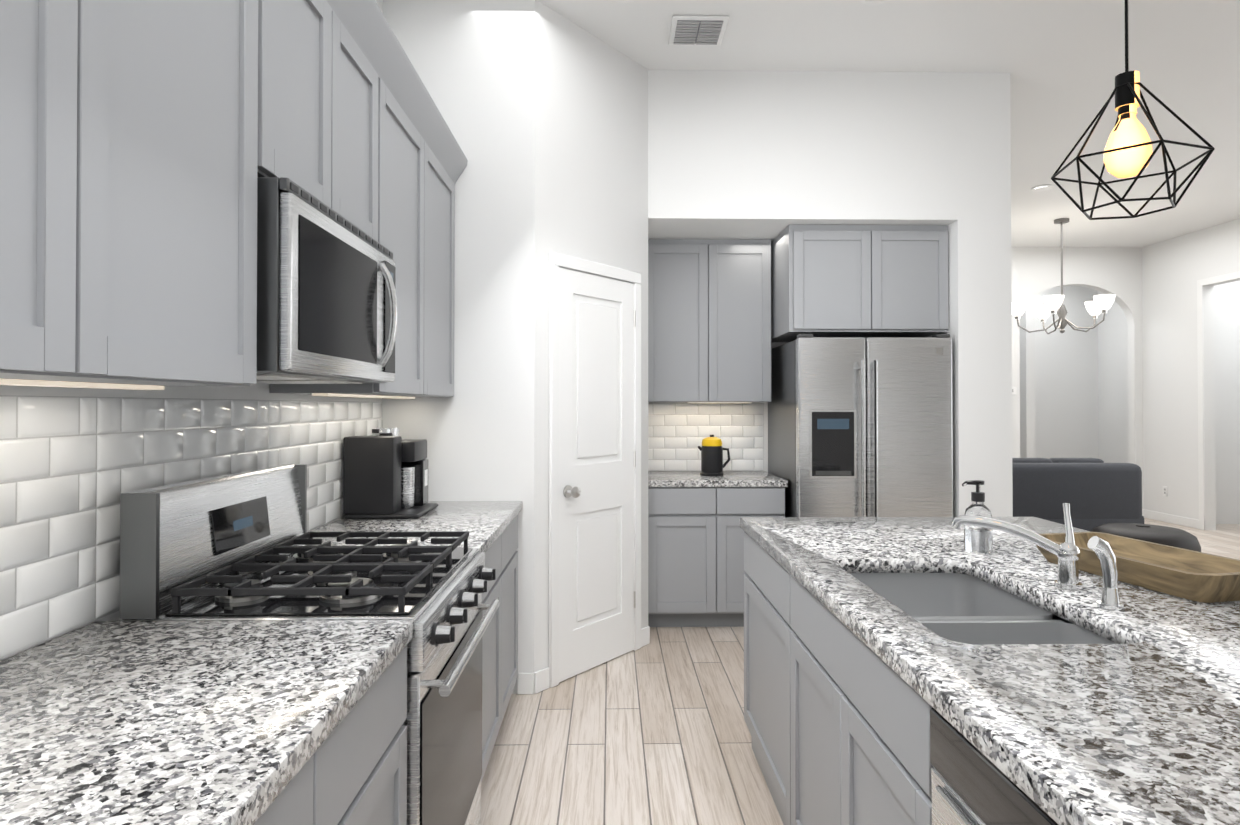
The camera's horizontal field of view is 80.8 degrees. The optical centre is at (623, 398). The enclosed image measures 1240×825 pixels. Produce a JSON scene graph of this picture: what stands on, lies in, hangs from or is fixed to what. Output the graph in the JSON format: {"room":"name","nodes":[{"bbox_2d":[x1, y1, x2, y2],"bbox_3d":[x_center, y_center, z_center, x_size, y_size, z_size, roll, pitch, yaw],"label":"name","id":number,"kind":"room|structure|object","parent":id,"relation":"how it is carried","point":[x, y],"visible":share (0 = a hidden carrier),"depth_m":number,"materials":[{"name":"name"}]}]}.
{"room":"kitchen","nodes":[
{"label":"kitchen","id":0,"kind":"room"},
{"bbox_2d":[0,0,1239,693],"bbox_3d":[3.383,-0.248,4.449,9.330,3.300,12.440,0,-1,-1],"label":"wall","id":1,"kind":"structure","parent":0,"point":[572,140],"depth_m":4.21,"materials":[{"name":"paint"}]},
{"bbox_2d":[0,0,127,387],"bbox_3d":[-0.920,-0.596,0.749,0.342,1.124,0.637,0,-1,-1],"label":"upper cabinet","id":2,"kind":"object","parent":1,"relation":"attached to","point":[64,63],"depth_m":0.98,"materials":[{"name":"grey wood"}]},
{"bbox_2d":[0,395,382,659],"bbox_3d":[-1.109,0.232,1.799,0.007,0.468,3.279,0,-1,-1],"label":"tile backsplash","id":3,"kind":"structure","parent":1,"relation":"attached to","point":[72,468],"depth_m":1.53,"materials":[{"name":"grey tile"}]},
{"bbox_2d":[104,0,283,391],"bbox_3d":[-0.930,-0.591,1.270,0.342,1.124,0.645,0,-1,-1],"label":"upper cabinet","id":4,"kind":"object","parent":1,"relation":"attached to","point":[144,144],"depth_m":1.32,"materials":[{"name":"grey wood"}]},
{"bbox_2d":[284,0,347,219],"bbox_3d":[-0.939,-0.817,1.757,0.342,0.664,0.450,0,-1,-1],"label":"upper cabinet","id":5,"kind":"object","parent":1,"relation":"attached to","point":[315,31],"depth_m":1.85,"materials":[{"name":"grey wood"}]},
{"bbox_2d":[256,177,397,383],"bbox_3d":[-0.887,-0.258,1.918,0.448,0.419,0.754,0,-1,-1],"label":"microwave","id":6,"kind":"object","parent":5,"relation":"attached to","point":[327,311],"visible":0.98,"depth_m":1.70,"materials":[{"name":"silver metal"}]},
{"bbox_2d":[270,40,431,398],"bbox_3d":[-0.955,-0.579,2.592,0.342,1.124,0.687,0,-1,-1],"label":"upper cabinet","id":7,"kind":"object","parent":1,"relation":"attached to","point":[407,120],"depth_m":2.66,"materials":[{"name":"grey wood"}]},
{"bbox_2d":[348,0,383,245],"bbox_3d":[-0.946,-0.813,2.087,0.342,0.664,0.450,0,-1,-1],"label":"upper cabinet","id":8,"kind":"object","parent":1,"relation":"attached to","point":[365,38],"depth_m":2.19,"materials":[{"name":"grey wood"}]},
{"bbox_2d":[432,116,459,396],"bbox_3d":[-0.966,-0.573,3.131,0.342,1.124,0.633,0,-1,-1],"label":"upper cabinet","id":9,"kind":"object","parent":1,"relation":"attached to","point":[445,162],"depth_m":3.22,"materials":[{"name":"grey wood"}]},
{"bbox_2d":[549,252,640,687],"bbox_3d":[-0.133,0.342,3.810,0.470,2.107,0.580,0,-1,-1],"label":"pantry door","id":10,"kind":"structure","parent":1,"relation":"in","point":[594,470],"depth_m":3.77,"materials":[{"name":"white wood"}]},
{"bbox_2d":[648,239,719,402],"bbox_3d":[0.366,-0.506,4.860,0.469,1.053,0.347,0,-1,-1],"label":"upper cabinet","id":11,"kind":"object","parent":1,"relation":"attached to","point":[684,274],"depth_m":4.69,"materials":[{"name":"grey wood"}]},
{"bbox_2d":[648,403,763,470],"bbox_3d":[0.546,0.263,5.027,0.841,0.468,0.007,0,-1,-1],"label":"tile backsplash","id":12,"kind":"structure","parent":1,"relation":"attached to","point":[678,433],"depth_m":5.03,"materials":[{"name":"grey tile"}]},
{"bbox_2d":[720,239,775,402],"bbox_3d":[0.715,-0.506,4.867,0.470,1.053,0.347,0,-1,-1],"label":"upper cabinet","id":13,"kind":"object","parent":1,"relation":"attached to","point":[723,314],"depth_m":4.70,"materials":[{"name":"grey wood"}]},
{"bbox_2d":[772,224,883,341],"bbox_3d":[1.249,-0.715,4.683,0.546,0.638,0.738,0,-1,-1],"label":"upper cabinet","id":14,"kind":"object","parent":1,"relation":"attached to","point":[828,280],"depth_m":4.32,"materials":[{"name":"grey wood"}]},
{"bbox_2d":[868,225,948,336],"bbox_3d":[1.664,-0.715,4.691,0.526,0.638,0.738,0,-1,-1],"label":"upper cabinet","id":15,"kind":"object","parent":1,"relation":"attached to","point":[916,286],"depth_m":4.33,"materials":[{"name":"grey wood"}]},
{"bbox_2d":[1163,486,1166,495],"bbox_3d":[6.346,1.081,8.544,0.008,0.114,0.070,0,-1,-1],"label":"electrical outlet plate","id":16,"kind":"object","parent":1,"relation":"attached to","point":[1164,487],"depth_m":8.54,"materials":[{"name":"white plastic"}]},
{"bbox_2d":[1142,271,1239,529],"bbox_3d":[6.433,0.019,3.654,0.020,2.750,10.500,0,-1,-1],"label":"door frame","id":17,"kind":"structure","parent":1,"relation":"attached to","point":[1179,520],"depth_m":8.02,"materials":[{"name":"white wood"}]},
{"bbox_2d":[480,518,1239,824],"bbox_3d":[3.422,1.452,4.474,9.410,0.100,12.520,0,-1,-1],"label":"floor","id":18,"kind":"structure","parent":0,"point":[655,731],"depth_m":2.92,"materials":[{"name":"brown wood"}]},
{"bbox_2d":[248,717,343,824],"bbox_3d":[-0.766,0.932,0.799,0.653,0.870,0.600,0,-1,-1],"label":"base cabinet","id":19,"kind":"object","parent":18,"relation":"on","point":[314,794],"depth_m":1.05,"materials":[{"name":"grey wood"}]},
{"bbox_2d":[119,464,499,824],"bbox_3d":[-0.722,0.790,1.911,0.686,1.175,0.760,0,-1,-1],"label":"range","id":20,"kind":"object","parent":18,"relation":"on","point":[232,547],"visible":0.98,"depth_m":1.73,"materials":[{"name":"silver metal"}]},
{"bbox_2d":[344,633,412,824],"bbox_3d":[-0.775,0.936,1.251,0.653,0.870,0.545,0,-1,-1],"label":"base cabinet","id":21,"kind":"object","parent":18,"relation":"on","point":[375,737],"depth_m":1.35,"materials":[{"name":"grey wood"}]},
{"bbox_2d":[0,620,412,824],"bbox_3d":[-0.754,0.473,0.446,0.664,0.040,2.165,0,-1,-1],"label":"countertop","id":22,"kind":"structure","parent":21,"relation":"on","point":[102,722],"depth_m":1.07,"materials":[{"name":"grey stone"}]},
{"bbox_2d":[481,525,507,781],"bbox_3d":[-0.800,0.949,2.596,0.653,0.870,0.605,0,-1,-1],"label":"base cabinet","id":23,"kind":"object","parent":18,"relation":"on","point":[495,637],"depth_m":2.74,"materials":[{"name":"grey wood"}]},
{"bbox_2d":[307,501,522,551],"bbox_3d":[-0.800,0.497,2.869,0.664,0.040,1.143,0,-1,-1],"label":"countertop","id":24,"kind":"structure","parent":23,"relation":"on","point":[484,520],"depth_m":2.78,"materials":[{"name":"grey stone"}]},
{"bbox_2d":[343,428,437,518],"bbox_3d":[-0.967,0.301,3.056,0.300,0.352,0.350,0,-1,-1],"label":"coffee maker","id":25,"kind":"object","parent":24,"relation":"on","point":[385,473],"visible":1,"depth_m":2.89,"materials":[{"name":"black plastic"}]},
{"bbox_2d":[508,509,521,702],"bbox_3d":[-0.810,0.954,3.107,0.653,0.870,0.658,0,-1,-1],"label":"base cabinet","id":26,"kind":"object","parent":18,"relation":"on","point":[512,525],"depth_m":3.24,"materials":[{"name":"grey wood"}]},
{"bbox_2d":[648,484,727,626],"bbox_3d":[0.373,0.969,4.706,0.479,0.870,0.627,0,-1,-1],"label":"base cabinet","id":27,"kind":"object","parent":18,"relation":"on","point":[688,523],"depth_m":4.40,"materials":[{"name":"grey wood"}]},
{"bbox_2d":[648,472,787,483],"bbox_3d":[0.559,0.514,4.708,0.851,0.040,0.638,0,-1,-1],"label":"countertop","id":28,"kind":"structure","parent":27,"relation":"on","point":[653,477],"depth_m":4.51,"materials":[{"name":"grey stone"}]},
{"bbox_2d":[698,435,729,475],"bbox_3d":[0.585,0.363,4.731,0.215,0.262,0.156,0,-1,-1],"label":"kettle","id":29,"kind":"object","parent":28,"relation":"on","point":[711,449],"visible":1,"depth_m":4.67,"materials":[{"name":"black plastic"}]},
{"bbox_2d":[728,484,787,626],"bbox_3d":[0.733,0.969,4.713,0.480,0.870,0.627,0,-1,-1],"label":"base cabinet","id":30,"kind":"object","parent":18,"relation":"on","point":[744,500],"depth_m":4.41,"materials":[{"name":"grey wood"}]},
{"bbox_2d":[768,334,952,516],"bbox_3d":[1.452,0.515,4.593,0.900,1.777,0.885,0,-1,-1],"label":"refrigerator","id":31,"kind":"object","parent":18,"relation":"on","point":[860,426],"visible":0.6,"depth_m":4.21,"materials":[{"name":"silver metal"}]},
{"bbox_2d":[742,529,1063,824],"bbox_3d":[0.923,0.937,1.260,0.829,0.868,3.339,0,-1,-1],"label":"kitchen island","id":32,"kind":"object","parent":18,"relation":"on","point":[840,735],"depth_m":1.83,"materials":[{"name":"grey wood"}]},
{"bbox_2d":[740,517,1239,824],"bbox_3d":[1.098,0.481,1.258,1.200,0.040,3.380,0,-1,-1],"label":"island countertop","id":33,"kind":"structure","parent":32,"relation":"on","point":[1144,729],"depth_m":1.22,"materials":[{"name":"grey stone"}]},
{"bbox_2d":[962,480,992,553],"bbox_3d":[1.084,0.360,2.240,0.090,0.220,0.080,0,-1,-1],"label":"soap dispenser","id":34,"kind":"object","parent":33,"relation":"on","point":[978,540],"visible":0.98,"depth_m":2.21,"materials":[{"name":"clear glass"}]},
{"bbox_2d":[840,565,1127,644],"bbox_3d":[0.808,0.600,1.752,0.460,0.213,0.820,0,-1,-1],"label":"sink","id":35,"kind":"object","parent":33,"relation":"in","point":[958,603],"depth_m":1.97,"materials":[{"name":"silver metal"}]},
{"bbox_2d":[951,503,1123,610],"bbox_3d":[0.994,0.363,1.754,0.272,0.203,0.323,0,-1,-1],"label":"faucet","id":36,"kind":"object","parent":33,"relation":"on","point":[1067,552],"visible":1,"depth_m":1.78,"materials":[{"name":"silver metal"}]},
{"bbox_2d":[1036,532,1239,602],"bbox_3d":[1.365,0.431,1.904,0.270,0.070,0.540,0,-1,-12],"label":"dough bowl","id":37,"kind":"object","parent":33,"relation":"on","point":[1192,575],"visible":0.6,"depth_m":1.83,"materials":[{"name":"brown wood"}]},
{"bbox_2d":[930,707,1057,824],"bbox_3d":[0.817,0.937,0.904,0.634,0.862,0.606,0,-1,-1],"label":"dishwasher","id":38,"kind":"object","parent":32,"relation":"in","point":[972,784],"visible":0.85,"depth_m":1.07,"materials":[{"name":"silver metal"}]},
{"bbox_2d":[1012,458,1143,531],"bbox_3d":[3.667,0.985,6.854,1.810,0.880,0.960,0,-1,-1],"label":"sofa","id":39,"kind":"object","parent":18,"relation":"on","point":[1094,492],"visible":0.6,"depth_m":6.38,"materials":[{"name":"grey fabric"}]},
{"bbox_2d":[1092,523,1200,551],"bbox_3d":[3.918,1.182,5.496,0.690,0.460,0.690,0,-1,-1],"label":"ottoman","id":40,"kind":"object","parent":18,"relation":"on","point":[1173,537],"visible":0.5,"depth_m":5.30,"materials":[{"name":"black leather"}]},
{"bbox_2d":[538,0,1239,246],"bbox_3d":[3.422,-1.948,4.507,9.410,0.100,12.520,0,-1,-1],"label":"ceiling","id":41,"kind":"structure","parent":0,"point":[1062,62],"depth_m":4.09,"materials":[{"name":"paint"}]},
{"bbox_2d":[614,0,636,2],"bbox_3d":[0.007,-1.903,3.401,0.179,0.010,0.179,0,-1,-7],"label":"recessed light","id":42,"kind":"object","parent":41,"relation":"in","point":[623,1],"depth_m":3.48,"materials":[{"name":"white"}]},
{"bbox_2d":[668,16,728,44],"bbox_3d":[0.381,-1.894,3.758,0.280,0.020,0.280,0,-1,-1],"label":"ceiling vent","id":43,"kind":"object","parent":41,"relation":"in","point":[697,30],"visible":1,"depth_m":3.73,"materials":[{"name":"white metal"}]},
{"bbox_2d":[860,0,890,4],"bbox_3d":[1.197,-1.902,3.424,0.179,0.010,0.179,0,-1,-7],"label":"recessed light","id":44,"kind":"object","parent":41,"relation":"in","point":[868,2],"depth_m":3.49,"materials":[{"name":"white"}]},
{"bbox_2d":[1031,185,1053,190],"bbox_3d":[3.720,-1.873,6.472,0.179,0.010,0.179,0,-1,-10],"label":"recessed light","id":45,"kind":"object","parent":41,"relation":"in","point":[1035,188],"depth_m":6.46,"materials":[{"name":"white"}]},
{"bbox_2d":[1012,218,1115,333],"bbox_3d":[4.573,-1.275,7.608,0.965,1.184,0.954,0,-1,-1],"label":"chandelier","id":46,"kind":"object","parent":41,"relation":"hanging from","point":[1098,305],"visible":1,"depth_m":7.57,"materials":[{"name":"grey"}]},
{"bbox_2d":[1051,0,1214,219],"bbox_3d":[1.014,-1.153,1.473,0.261,1.546,0.266,0,-1,-1],"label":"pendant light","id":47,"kind":"object","parent":41,"relation":"hanging from","point":[1128,152],"visible":1,"depth_m":1.45,"materials":[{"name":"black metal"}]}
]}

